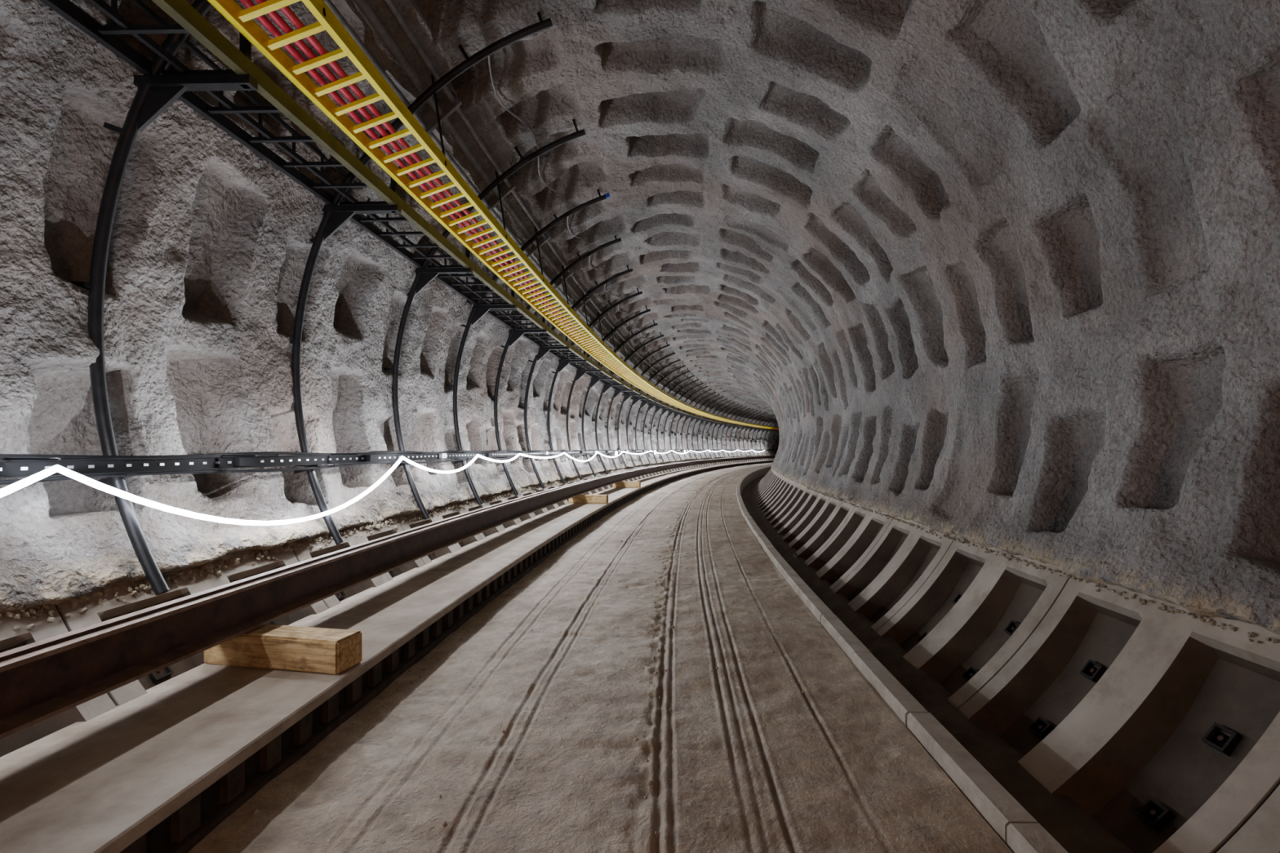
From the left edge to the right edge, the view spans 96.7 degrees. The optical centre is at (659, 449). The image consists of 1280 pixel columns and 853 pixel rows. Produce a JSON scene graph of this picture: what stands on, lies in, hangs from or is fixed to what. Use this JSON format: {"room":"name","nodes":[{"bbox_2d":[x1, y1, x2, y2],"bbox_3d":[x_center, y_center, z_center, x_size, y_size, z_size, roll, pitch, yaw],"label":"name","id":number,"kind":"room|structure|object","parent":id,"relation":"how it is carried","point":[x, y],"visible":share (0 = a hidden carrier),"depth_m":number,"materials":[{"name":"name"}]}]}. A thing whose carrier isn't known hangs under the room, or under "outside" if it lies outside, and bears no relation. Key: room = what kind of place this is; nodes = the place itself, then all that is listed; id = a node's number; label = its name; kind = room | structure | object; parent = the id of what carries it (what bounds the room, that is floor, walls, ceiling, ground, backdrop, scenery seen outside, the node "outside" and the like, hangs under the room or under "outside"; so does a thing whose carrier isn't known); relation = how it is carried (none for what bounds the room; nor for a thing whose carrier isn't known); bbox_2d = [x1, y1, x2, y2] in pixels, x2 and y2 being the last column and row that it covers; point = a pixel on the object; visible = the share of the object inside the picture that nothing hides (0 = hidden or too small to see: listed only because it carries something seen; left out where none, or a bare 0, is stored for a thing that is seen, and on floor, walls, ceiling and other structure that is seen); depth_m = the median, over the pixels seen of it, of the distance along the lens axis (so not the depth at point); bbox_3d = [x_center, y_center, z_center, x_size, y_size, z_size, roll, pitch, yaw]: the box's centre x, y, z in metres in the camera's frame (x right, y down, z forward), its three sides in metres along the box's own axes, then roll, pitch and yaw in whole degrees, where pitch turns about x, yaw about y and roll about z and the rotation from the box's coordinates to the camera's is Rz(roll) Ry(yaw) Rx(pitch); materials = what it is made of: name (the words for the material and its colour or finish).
{"room":"underground passage","nodes":[
{"label":"underground passage","id":0,"kind":"room"},
{"bbox_2d":[0,454,775,757],"bbox_3d":[17.006,1.718,48.203,40.468,2.012,109.542,0,0,0],"label":"wall","id":1,"kind":"structure","parent":0,"point":[110,608],"depth_m":3.67,"materials":[{"name":"concrete"}]},
{"bbox_2d":[148,666,173,683],"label":"socket","id":2,"kind":"object","parent":1,"relation":"attached to","point":[168,669],"depth_m":3.40,"materials":[{"name":"metal"}]},
{"bbox_2d":[0,476,1279,643],"bbox_3d":[0.176,0.873,8.506,6.257,0.199,15.311,0,0,3],"label":"crumbled lining edge","id":3,"kind":"object","parent":1,"relation":"attached to","point":[37,612],"visible":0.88,"depth_m":3.97,"materials":[{"name":"grey concrete"}]},
{"bbox_2d":[0,0,779,612],"bbox_3d":[21.086,-1.416,53.582,49.970,4.564,121.471,0,0,0],"label":"wall","id":4,"kind":"structure","parent":0,"point":[211,245],"depth_m":4.43,"materials":[{"name":"grey concrete"}]},
{"bbox_2d":[71,0,778,595],"bbox_3d":[9.664,-1.590,41.184,26.473,4.948,86.461,0,0,0],"label":"hoop","id":5,"kind":"object","parent":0,"point":[172,43],"visible":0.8,"depth_m":5.23,"materials":[{"name":"black metal"}]},
{"bbox_2d":[0,448,777,484],"bbox_3d":[11.056,0.105,43.461,28.992,0.166,95.086,0,0,0],"label":"cable tray","id":6,"kind":"object","parent":5,"relation":"attached to","point":[11,465],"visible":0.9,"depth_m":4.10,"materials":[{"name":"metal"}]},
{"bbox_2d":[0,449,764,525],"bbox_3d":[2.778,0.350,34.363,4.246,0.536,72.451,0,0,13],"label":"light","id":7,"kind":"object","parent":6,"relation":"hanging from","point":[20,484],"visible":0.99,"depth_m":3.83,"materials":[{"name":"white plastic"}]},
{"bbox_2d":[609,450,617,456],"bbox_3d":[-1.711,0.170,20.940,0.250,0.200,0.326,0,0,8],"label":"work lamp","id":8,"kind":"object","parent":6,"relation":"attached to","point":[615,452],"visible":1,"depth_m":20.77,"materials":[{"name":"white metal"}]},
{"bbox_2d":[39,0,778,433],"bbox_3d":[11.491,-2.238,43.417,29.341,0.635,94.991,0,0,0],"label":"ladder rack","id":9,"kind":"object","parent":5,"relation":"attached to","point":[244,76],"visible":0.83,"depth_m":4.19,"materials":[{"name":"black metal"}]},
{"bbox_2d":[465,0,717,401],"bbox_3d":[1.516,-3.714,21.366,6.666,0.132,46.780,0,0,0],"label":"cable","id":10,"kind":"object","parent":5,"relation":"attached to","point":[468,2],"depth_m":6.82,"materials":[{"name":"black rubber"}]},
{"bbox_2d":[604,192,610,199],"bbox_3d":[-0.799,-3.895,8.760,0.078,0.076,0.060,0,0,3],"label":"end cap","id":11,"kind":"object","parent":5,"relation":"attached to","point":[607,195],"visible":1,"depth_m":8.73,"materials":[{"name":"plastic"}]},
{"bbox_2d":[187,462,1012,852],"bbox_3d":[18.101,1.600,47.872,40.053,0.070,107.884,0,0,0],"label":"floor","id":12,"kind":"structure","parent":0,"point":[828,771],"depth_m":3.18,"materials":[{"name":"concrete"}]},
{"bbox_2d":[0,459,773,852],"bbox_3d":[13.378,1.494,44.391,32.516,0.312,100.996,0,0,0],"label":"concrete ledge","id":13,"kind":"object","parent":12,"relation":"on","point":[160,770],"visible":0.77,"depth_m":2.83,"materials":[{"name":"grey concrete"}]},
{"bbox_2d":[204,624,362,675],"bbox_3d":[-2.350,1.236,3.552,0.960,0.200,0.220,0,0,11],"label":"block","id":14,"kind":"object","parent":13,"relation":"on","point":[272,646],"visible":0.76,"depth_m":3.45,"materials":[{"name":"brown wood"}]},
{"bbox_2d":[0,455,775,739],"bbox_3d":[13.148,0.979,44.366,31.875,0.292,100.939,0,0,0],"label":"beam","id":15,"kind":"structure","parent":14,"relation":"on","point":[40,681],"depth_m":3.25,"materials":[{"name":"brown metal"}]},
{"bbox_2d":[568,494,608,503],"bbox_3d":[-1.758,1.236,14.088,0.960,0.200,0.220,0,0,7],"label":"block","id":16,"kind":"object","parent":13,"relation":"on","point":[586,499],"visible":0.82,"depth_m":13.98,"materials":[{"name":"beige wood"}]},
{"bbox_2d":[612,481,640,488],"bbox_3d":[-1.147,1.236,19.738,0.960,0.200,0.220,0,0,10],"label":"block","id":17,"kind":"object","parent":13,"relation":"on","point":[620,484],"visible":0.84,"depth_m":19.62,"materials":[{"name":"beige wood"}]},
{"bbox_2d":[238,514,879,837],"bbox_3d":[-0.206,1.593,7.019,3.308,0.037,13.570,0,0,0],"label":"rubble","id":18,"kind":"object","parent":12,"relation":"on","point":[255,811],"visible":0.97,"depth_m":4.02,"materials":[{"name":"stone"}]},
{"bbox_2d":[368,0,927,421],"bbox_3d":[23.263,-3.975,53.146,51.546,1.277,120.488,0,0,0],"label":"ceiling","id":19,"kind":"structure","parent":0,"point":[715,131],"depth_m":7.06,"materials":[{"name":"grey concrete"}]},
{"bbox_2d":[207,0,778,430],"bbox_3d":[12.045,-2.918,43.234,29.002,1.026,94.591,0,0,0],"label":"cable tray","id":20,"kind":"object","parent":19,"relation":"attached to","point":[242,20],"visible":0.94,"depth_m":4.74,"materials":[{"name":"paint"}]},
{"bbox_2d":[324,0,777,423],"bbox_3d":[11.953,-3.324,43.236,29.042,0.478,94.595,0,0,0],"label":"cables","id":21,"kind":"object","parent":20,"relation":"in","point":[450,104],"depth_m":6.17,"materials":[{"name":"black rubber"}]},
{"bbox_2d":[741,474,1133,852],"bbox_3d":[17.229,1.982,43.147,31.367,0.177,98.164,0,0,0],"label":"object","id":22,"kind":"object","parent":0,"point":[1073,828],"visible":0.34,"depth_m":3.91,"materials":[{"name":"concrete"}]},
{"bbox_2d":[736,466,1068,852],"bbox_3d":[15.546,1.835,41.612,28.320,0.630,94.106,0,0,0],"label":"kerb","id":23,"kind":"object","parent":22,"relation":"attached to","point":[1018,829],"visible":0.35,"depth_m":3.07,"materials":[{"name":"concrete"}]},
{"bbox_2d":[751,0,1279,635],"bbox_3d":[26.094,-1.379,51.696,48.225,4.710,117.201,0,0,0],"label":"wall","id":24,"kind":"structure","parent":0,"point":[1029,306],"depth_m":4.48,"materials":[{"name":"grey concrete"}]},
{"bbox_2d":[754,467,1279,852],"bbox_3d":[19.869,1.745,47.238,39.656,1.956,107.351,0,0,0],"label":"wall","id":25,"kind":"structure","parent":0,"point":[1126,738],"depth_m":3.62,"materials":[{"name":"concrete"}]},
{"bbox_2d":[961,666,978,681],"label":"socket","id":26,"kind":"object","parent":25,"relation":"attached to","point":[971,672],"depth_m":4.65,"materials":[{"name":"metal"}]},
{"bbox_2d":[1003,620,1020,635],"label":"socket","id":27,"kind":"object","parent":25,"relation":"attached to","point":[1010,629],"depth_m":4.64,"materials":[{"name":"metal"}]},
{"bbox_2d":[1027,715,1054,740],"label":"socket","id":28,"kind":"object","parent":25,"relation":"attached to","point":[1040,727],"depth_m":3.74,"materials":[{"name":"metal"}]},
{"bbox_2d":[1079,659,1106,683],"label":"socket","id":29,"kind":"object","parent":25,"relation":"attached to","point":[1090,672],"depth_m":3.73,"materials":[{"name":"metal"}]},
{"bbox_2d":[1133,795,1175,832],"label":"socket","id":30,"kind":"object","parent":25,"relation":"attached to","point":[1156,815],"depth_m":2.86,"materials":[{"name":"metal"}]},
{"bbox_2d":[1201,722,1242,756],"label":"socket","id":31,"kind":"object","parent":25,"relation":"attached to","point":[1221,742],"depth_m":2.85,"materials":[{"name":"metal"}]}
]}

